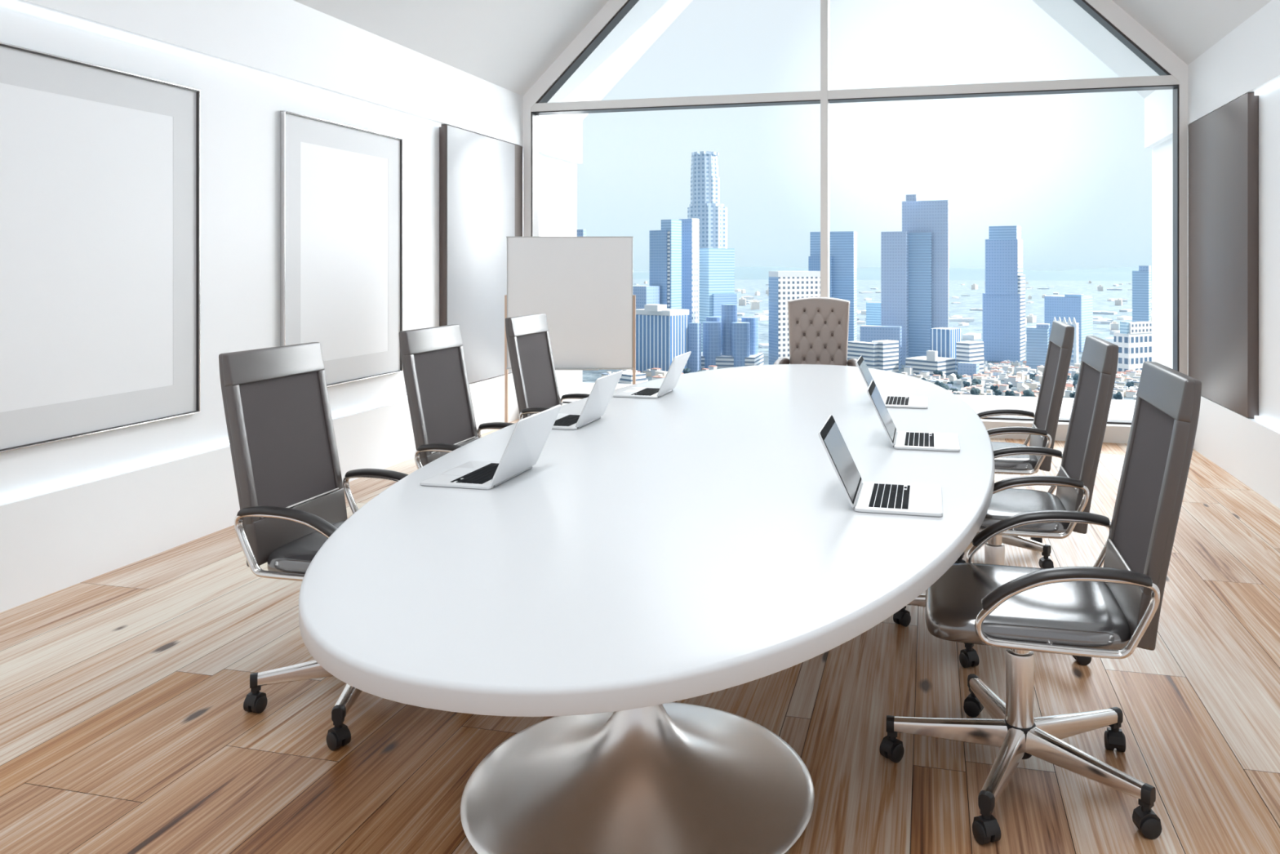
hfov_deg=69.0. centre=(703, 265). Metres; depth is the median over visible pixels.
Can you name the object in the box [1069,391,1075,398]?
tree
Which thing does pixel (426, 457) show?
seat
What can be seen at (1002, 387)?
house
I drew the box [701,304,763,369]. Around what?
building
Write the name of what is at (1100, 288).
block
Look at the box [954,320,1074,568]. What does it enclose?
office chair
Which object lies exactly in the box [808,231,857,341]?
office tower
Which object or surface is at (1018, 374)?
house
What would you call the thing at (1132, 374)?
house
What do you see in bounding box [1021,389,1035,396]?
tree
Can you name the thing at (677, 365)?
laptop
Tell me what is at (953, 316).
block
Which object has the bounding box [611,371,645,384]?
building
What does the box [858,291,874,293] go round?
block
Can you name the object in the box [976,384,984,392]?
house
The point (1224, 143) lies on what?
picture frame
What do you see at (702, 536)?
conference table
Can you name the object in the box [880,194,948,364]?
office tower
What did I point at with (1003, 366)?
building
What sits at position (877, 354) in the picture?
office block
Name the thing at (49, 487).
light strip
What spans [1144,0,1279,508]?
wall
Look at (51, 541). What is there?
wall
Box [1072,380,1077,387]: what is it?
tree
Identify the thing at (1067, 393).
house
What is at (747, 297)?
block
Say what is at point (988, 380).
building
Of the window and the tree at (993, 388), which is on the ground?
the tree at (993, 388)
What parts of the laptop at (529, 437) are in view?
lid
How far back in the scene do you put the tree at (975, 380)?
1069.62 m
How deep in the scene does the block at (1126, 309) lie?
2868.04 m
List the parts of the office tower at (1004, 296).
crown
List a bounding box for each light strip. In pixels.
[0,0,440,126]
[0,395,407,502]
[1254,78,1279,95]
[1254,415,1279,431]
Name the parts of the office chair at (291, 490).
backrest, panel, leg, seat, leg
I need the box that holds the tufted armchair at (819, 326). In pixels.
[773,297,857,366]
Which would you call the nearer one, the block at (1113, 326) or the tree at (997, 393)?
the tree at (997, 393)
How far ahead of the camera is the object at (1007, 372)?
1199.38 m
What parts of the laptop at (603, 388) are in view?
lid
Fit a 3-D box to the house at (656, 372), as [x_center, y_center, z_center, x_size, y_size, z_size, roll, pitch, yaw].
[-53.992,138.968,1170.847,8.014,10.903,13.140,0,0,33]
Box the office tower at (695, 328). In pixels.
[688,322,701,372]
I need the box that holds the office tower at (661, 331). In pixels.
[635,304,688,373]
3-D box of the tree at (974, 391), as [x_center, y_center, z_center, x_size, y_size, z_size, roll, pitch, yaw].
[289.511,137.686,991.724,13.347,13.469,13.562,0,0,-25]
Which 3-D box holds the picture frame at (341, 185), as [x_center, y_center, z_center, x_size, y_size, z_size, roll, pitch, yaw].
[-2.351,-0.072,6.134,0.034,1.695,1.275,0,0,14]
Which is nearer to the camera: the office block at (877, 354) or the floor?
the floor
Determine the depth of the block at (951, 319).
2362.65 m
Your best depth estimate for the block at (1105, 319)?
2367.27 m
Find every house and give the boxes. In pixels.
[650,368,661,377]
[654,370,663,376]
[658,371,667,376]
[707,365,717,369]
[903,365,913,375]
[915,374,923,377]
[920,370,933,381]
[933,374,943,382]
[940,373,946,378]
[946,373,956,381]
[960,377,970,387]
[960,387,966,391]
[976,375,983,380]
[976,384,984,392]
[978,388,986,395]
[984,371,995,378]
[986,363,992,368]
[986,389,992,395]
[992,373,999,378]
[993,380,1001,384]
[999,383,1009,395]
[1000,373,1008,380]
[1007,367,1014,374]
[1008,375,1021,386]
[1014,391,1021,396]
[1016,372,1025,380]
[1016,381,1023,389]
[1018,384,1029,392]
[1031,382,1038,390]
[1035,374,1039,382]
[1037,366,1044,373]
[1038,374,1042,384]
[1064,390,1074,398]
[1065,383,1074,391]
[1074,363,1080,369]
[1116,371,1126,374]
[1129,371,1137,377]
[1133,376,1140,380]
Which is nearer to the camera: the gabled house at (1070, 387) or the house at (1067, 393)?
the house at (1067, 393)
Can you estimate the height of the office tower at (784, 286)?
136.024 m
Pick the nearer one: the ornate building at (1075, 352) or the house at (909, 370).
the house at (909, 370)
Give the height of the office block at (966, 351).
41.849 m
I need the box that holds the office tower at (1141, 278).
[1132,265,1151,321]
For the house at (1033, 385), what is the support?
on the ground
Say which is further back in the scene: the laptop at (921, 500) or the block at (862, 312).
the block at (862, 312)
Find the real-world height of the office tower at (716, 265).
169.906 m
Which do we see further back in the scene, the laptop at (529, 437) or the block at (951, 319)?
the block at (951, 319)
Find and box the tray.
[555,368,599,370]
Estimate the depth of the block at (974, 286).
5485.28 m
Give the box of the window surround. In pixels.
[523,0,1187,375]
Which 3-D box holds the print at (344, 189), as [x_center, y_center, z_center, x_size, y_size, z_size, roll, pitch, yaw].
[-2.358,-0.072,6.136,0.014,1.366,0.946,0,0,14]
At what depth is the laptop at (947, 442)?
3.58 m
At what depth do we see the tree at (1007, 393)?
983.70 m
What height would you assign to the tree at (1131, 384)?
10.083 m
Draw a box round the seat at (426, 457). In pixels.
[420,436,478,466]
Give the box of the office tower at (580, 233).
[577,229,586,236]
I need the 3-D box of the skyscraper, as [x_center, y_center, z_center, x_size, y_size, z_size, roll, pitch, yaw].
[7.151,-20.298,1540.511,63.855,329.436,64.947,0,0,14]
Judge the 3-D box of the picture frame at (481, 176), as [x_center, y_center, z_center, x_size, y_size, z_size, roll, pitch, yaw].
[-1.879,-0.062,7.988,0.069,2.087,1.410,0,0,14]
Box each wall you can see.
[0,0,582,612]
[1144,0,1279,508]
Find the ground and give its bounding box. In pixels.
[582,270,1151,399]
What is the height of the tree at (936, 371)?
13.318 m
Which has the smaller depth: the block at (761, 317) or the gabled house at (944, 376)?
the gabled house at (944, 376)
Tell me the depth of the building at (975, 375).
1143.62 m
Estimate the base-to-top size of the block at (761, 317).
13.494 m
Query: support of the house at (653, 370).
on the ground
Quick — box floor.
[0,418,1279,853]
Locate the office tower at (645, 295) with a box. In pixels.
[632,285,660,309]
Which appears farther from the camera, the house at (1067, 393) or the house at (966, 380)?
the house at (966, 380)
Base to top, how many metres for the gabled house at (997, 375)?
6.689 m
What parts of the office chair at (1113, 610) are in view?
leg, leg, leg, seat, leg, leg, panel, backrest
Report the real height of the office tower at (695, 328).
66.332 m
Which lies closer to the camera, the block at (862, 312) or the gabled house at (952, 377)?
the gabled house at (952, 377)
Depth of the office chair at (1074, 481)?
3.40 m
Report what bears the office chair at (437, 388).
on the floor
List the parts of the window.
pane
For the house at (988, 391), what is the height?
6.919 m
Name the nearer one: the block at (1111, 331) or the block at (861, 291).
the block at (1111, 331)
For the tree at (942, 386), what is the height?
10.810 m
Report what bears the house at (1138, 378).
on the ground
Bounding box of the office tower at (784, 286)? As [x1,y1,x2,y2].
[768,271,820,364]
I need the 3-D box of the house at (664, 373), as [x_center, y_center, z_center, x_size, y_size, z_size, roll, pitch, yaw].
[-47.251,138.506,1155.231,8.693,11.827,14.253,0,0,38]
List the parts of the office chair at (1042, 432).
leg, seat, leg, panel, backrest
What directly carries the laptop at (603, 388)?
on the conference table
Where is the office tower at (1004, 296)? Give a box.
[982,225,1025,362]
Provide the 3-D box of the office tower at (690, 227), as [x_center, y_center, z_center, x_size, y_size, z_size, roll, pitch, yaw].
[-21.107,37.494,1388.353,22.689,213.853,20.691,0,0,30]
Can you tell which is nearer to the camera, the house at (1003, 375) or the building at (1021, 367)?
the house at (1003, 375)
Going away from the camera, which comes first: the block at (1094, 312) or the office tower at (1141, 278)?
the office tower at (1141, 278)
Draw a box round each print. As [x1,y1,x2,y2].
[0,82,173,412]
[300,142,387,360]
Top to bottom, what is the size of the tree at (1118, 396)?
11.281 m
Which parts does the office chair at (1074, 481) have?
leg, seat, panel, backrest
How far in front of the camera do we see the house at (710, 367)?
1224.38 m
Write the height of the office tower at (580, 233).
197.189 m
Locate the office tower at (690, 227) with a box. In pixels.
[679,217,698,362]
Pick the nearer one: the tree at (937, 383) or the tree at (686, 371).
the tree at (937, 383)
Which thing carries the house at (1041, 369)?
on the ground
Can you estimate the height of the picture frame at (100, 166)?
1.695 m
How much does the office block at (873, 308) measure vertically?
80.705 m
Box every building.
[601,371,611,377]
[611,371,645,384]
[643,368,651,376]
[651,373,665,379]
[701,304,763,369]
[905,350,955,375]
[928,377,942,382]
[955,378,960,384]
[957,361,979,378]
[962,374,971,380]
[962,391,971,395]
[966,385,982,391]
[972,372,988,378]
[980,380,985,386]
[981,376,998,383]
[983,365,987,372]
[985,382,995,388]
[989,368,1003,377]
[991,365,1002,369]
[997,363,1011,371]
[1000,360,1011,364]
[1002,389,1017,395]
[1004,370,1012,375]
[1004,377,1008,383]
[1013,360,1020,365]
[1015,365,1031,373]
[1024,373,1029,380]
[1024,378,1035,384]
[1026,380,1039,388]
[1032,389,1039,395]
[1053,316,1079,366]
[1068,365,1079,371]
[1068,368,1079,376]
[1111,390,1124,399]
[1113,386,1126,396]
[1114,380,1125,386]
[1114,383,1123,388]
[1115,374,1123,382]
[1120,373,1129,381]
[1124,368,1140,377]
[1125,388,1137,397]
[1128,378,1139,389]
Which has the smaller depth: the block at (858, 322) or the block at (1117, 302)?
the block at (858, 322)
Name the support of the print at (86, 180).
attached to the picture frame at (100, 166)
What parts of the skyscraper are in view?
crown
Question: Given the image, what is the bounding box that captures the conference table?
[298,364,995,853]
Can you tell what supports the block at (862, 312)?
on the ground
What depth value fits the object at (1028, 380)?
1104.38 m
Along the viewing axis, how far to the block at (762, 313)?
2626.09 m
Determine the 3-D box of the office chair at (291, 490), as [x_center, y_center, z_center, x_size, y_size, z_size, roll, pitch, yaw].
[-1.109,0.851,3.087,0.788,1.139,0.733,0,0,14]
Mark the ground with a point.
(1100, 303)
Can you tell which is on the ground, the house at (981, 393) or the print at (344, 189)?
the house at (981, 393)
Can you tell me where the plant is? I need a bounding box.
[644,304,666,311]
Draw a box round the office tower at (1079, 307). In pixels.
[1044,293,1093,351]
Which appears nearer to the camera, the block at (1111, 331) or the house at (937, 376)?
the house at (937, 376)
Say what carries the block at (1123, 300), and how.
on the ground
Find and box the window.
[530,0,1179,424]
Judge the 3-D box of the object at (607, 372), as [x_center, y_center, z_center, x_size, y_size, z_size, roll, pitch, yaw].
[-117.018,138.855,1161.347,12.953,11.131,17.000,0,0,40]
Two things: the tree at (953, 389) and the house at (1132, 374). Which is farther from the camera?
the house at (1132, 374)
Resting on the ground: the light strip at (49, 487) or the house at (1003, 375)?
the house at (1003, 375)
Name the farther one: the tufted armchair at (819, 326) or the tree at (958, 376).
the tree at (958, 376)
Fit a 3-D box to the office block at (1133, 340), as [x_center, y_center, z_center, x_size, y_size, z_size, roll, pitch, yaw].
[574.940,109.546,1238.514,52.359,69.748,23.878,0,0,-28]
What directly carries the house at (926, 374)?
on the ground
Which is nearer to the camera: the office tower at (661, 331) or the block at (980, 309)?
the office tower at (661, 331)
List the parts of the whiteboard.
leg, board frame, leg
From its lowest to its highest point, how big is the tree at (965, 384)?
9.353 m
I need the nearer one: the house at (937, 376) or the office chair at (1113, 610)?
the office chair at (1113, 610)
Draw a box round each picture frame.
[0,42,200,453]
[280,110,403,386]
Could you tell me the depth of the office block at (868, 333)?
1292.73 m
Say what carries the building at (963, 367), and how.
on the ground
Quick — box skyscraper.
[687,151,727,248]
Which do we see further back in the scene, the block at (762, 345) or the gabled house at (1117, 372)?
the block at (762, 345)
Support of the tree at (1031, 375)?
on the ground
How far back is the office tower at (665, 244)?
1338.00 m
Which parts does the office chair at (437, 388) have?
backrest, panel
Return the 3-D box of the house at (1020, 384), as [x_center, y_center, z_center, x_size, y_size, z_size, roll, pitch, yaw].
[369.094,139.999,1077.516,6.499,8.842,10.656,0,0,35]
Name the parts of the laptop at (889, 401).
lid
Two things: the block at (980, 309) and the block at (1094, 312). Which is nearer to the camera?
the block at (1094, 312)
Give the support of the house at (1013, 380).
on the ground
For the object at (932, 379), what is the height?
8.893 m
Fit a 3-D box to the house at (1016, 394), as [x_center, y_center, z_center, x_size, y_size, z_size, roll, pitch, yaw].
[337.888,140.555,992.740,9.315,7.729,5.681,0,0,39]
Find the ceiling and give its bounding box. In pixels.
[293,0,1271,120]
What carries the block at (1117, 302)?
on the ground
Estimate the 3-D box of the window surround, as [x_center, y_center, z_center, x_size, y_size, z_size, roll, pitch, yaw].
[1.081,-1.485,8.028,5.675,5.809,0.050,0,0,14]
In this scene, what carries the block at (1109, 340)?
on the ground
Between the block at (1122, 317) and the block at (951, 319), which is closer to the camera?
the block at (951, 319)
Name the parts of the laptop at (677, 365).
lid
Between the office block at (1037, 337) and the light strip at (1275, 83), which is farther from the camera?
the office block at (1037, 337)
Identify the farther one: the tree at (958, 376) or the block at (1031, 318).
the block at (1031, 318)
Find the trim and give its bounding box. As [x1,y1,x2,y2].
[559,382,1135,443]
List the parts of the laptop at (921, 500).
lid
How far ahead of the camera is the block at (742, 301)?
3315.64 m
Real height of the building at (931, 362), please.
32.454 m
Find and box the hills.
[632,265,1151,280]
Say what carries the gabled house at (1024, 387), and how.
on the ground
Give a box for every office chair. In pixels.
[218,342,408,750]
[399,324,514,469]
[505,313,589,420]
[879,360,1201,844]
[893,335,1118,667]
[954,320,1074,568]
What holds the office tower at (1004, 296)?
on the ground
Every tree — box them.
[683,368,689,373]
[933,369,942,376]
[934,380,945,386]
[941,385,948,390]
[949,387,957,391]
[955,374,962,379]
[962,381,970,386]
[969,386,980,395]
[971,377,981,384]
[990,385,998,393]
[994,389,1001,395]
[1004,390,1014,395]
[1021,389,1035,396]
[1029,373,1036,377]
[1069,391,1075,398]
[1072,373,1078,380]
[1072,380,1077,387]
[1112,391,1122,399]
[1125,381,1133,387]
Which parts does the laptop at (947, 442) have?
lid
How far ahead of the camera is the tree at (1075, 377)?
1119.58 m
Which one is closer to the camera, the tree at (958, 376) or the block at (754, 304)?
the tree at (958, 376)
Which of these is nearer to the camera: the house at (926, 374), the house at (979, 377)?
the house at (979, 377)
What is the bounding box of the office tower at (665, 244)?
[649,219,681,309]
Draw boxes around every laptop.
[420,404,561,488]
[551,370,622,429]
[613,351,691,398]
[817,414,942,516]
[856,355,928,408]
[866,379,959,451]
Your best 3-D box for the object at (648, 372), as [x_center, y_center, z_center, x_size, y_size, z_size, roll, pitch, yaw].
[-69.971,139.996,1207.803,13.514,8.849,10.297,0,0,29]
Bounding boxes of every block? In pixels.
[737,312,744,315]
[738,297,746,305]
[742,295,753,299]
[751,299,759,309]
[753,315,768,320]
[754,312,768,315]
[759,343,768,347]
[847,339,898,373]
[857,320,865,324]
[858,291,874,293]
[860,310,866,314]
[860,324,902,369]
[866,302,880,325]
[930,327,960,358]
[948,317,973,321]
[950,315,962,318]
[955,341,983,373]
[958,322,968,325]
[962,333,981,339]
[969,308,982,311]
[971,284,977,289]
[1026,314,1036,322]
[1026,323,1049,369]
[1093,311,1117,315]
[1093,319,1111,324]
[1097,284,1102,291]
[1097,318,1113,321]
[1104,337,1113,343]
[1110,321,1118,330]
[1110,330,1119,334]
[1113,298,1127,302]
[1113,321,1151,371]
[1115,297,1122,305]
[1116,315,1132,319]
[1119,308,1132,311]
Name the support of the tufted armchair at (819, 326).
on the floor
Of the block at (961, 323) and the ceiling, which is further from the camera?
the block at (961, 323)
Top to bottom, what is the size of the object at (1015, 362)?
6.865 m
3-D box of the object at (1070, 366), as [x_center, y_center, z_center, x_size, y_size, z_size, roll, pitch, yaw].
[495.421,139.693,1243.688,14.437,9.453,11.000,0,0,33]
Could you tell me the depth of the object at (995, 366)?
1232.33 m
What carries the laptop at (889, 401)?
on the conference table
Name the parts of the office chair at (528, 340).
backrest, panel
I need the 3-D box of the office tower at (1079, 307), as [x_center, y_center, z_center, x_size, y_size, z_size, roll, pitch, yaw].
[624.435,96.626,1584.388,61.034,95.587,59.806,0,0,40]
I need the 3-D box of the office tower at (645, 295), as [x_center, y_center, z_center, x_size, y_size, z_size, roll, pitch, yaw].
[-85.859,87.180,1330.512,36.551,114.479,32.241,0,0,35]
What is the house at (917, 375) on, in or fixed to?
on the ground
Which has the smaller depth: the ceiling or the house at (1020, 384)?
the ceiling
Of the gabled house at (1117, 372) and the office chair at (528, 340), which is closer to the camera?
the office chair at (528, 340)
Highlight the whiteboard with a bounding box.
[504,236,635,422]
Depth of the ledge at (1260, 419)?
5.71 m
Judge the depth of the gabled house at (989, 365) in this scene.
1302.55 m
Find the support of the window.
in the window surround
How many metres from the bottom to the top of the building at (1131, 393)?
8.525 m
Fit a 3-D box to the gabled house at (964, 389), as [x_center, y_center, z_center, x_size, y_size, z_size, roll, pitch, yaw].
[295.965,141.417,1045.195,9.760,6.006,6.907,0,0,33]
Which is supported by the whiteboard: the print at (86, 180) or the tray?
the tray
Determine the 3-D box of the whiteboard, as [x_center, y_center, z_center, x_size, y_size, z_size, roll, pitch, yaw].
[-1.019,0.601,7.100,1.007,1.638,0.520,0,0,0]
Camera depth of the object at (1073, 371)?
1207.02 m
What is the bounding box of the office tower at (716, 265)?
[698,248,737,352]
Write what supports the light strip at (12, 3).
attached to the wall at (51, 541)
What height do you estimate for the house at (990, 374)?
10.514 m
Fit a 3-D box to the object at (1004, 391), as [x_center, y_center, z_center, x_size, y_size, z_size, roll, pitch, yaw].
[334.452,140.082,1010.639,13.252,8.677,10.097,0,0,34]
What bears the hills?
on the ground
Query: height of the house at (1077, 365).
9.590 m
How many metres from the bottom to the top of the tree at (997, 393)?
8.464 m
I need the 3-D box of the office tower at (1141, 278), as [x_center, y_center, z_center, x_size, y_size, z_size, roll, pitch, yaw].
[678.105,72.688,1434.225,23.352,143.464,20.010,0,0,35]
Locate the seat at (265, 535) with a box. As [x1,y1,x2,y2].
[245,488,347,565]

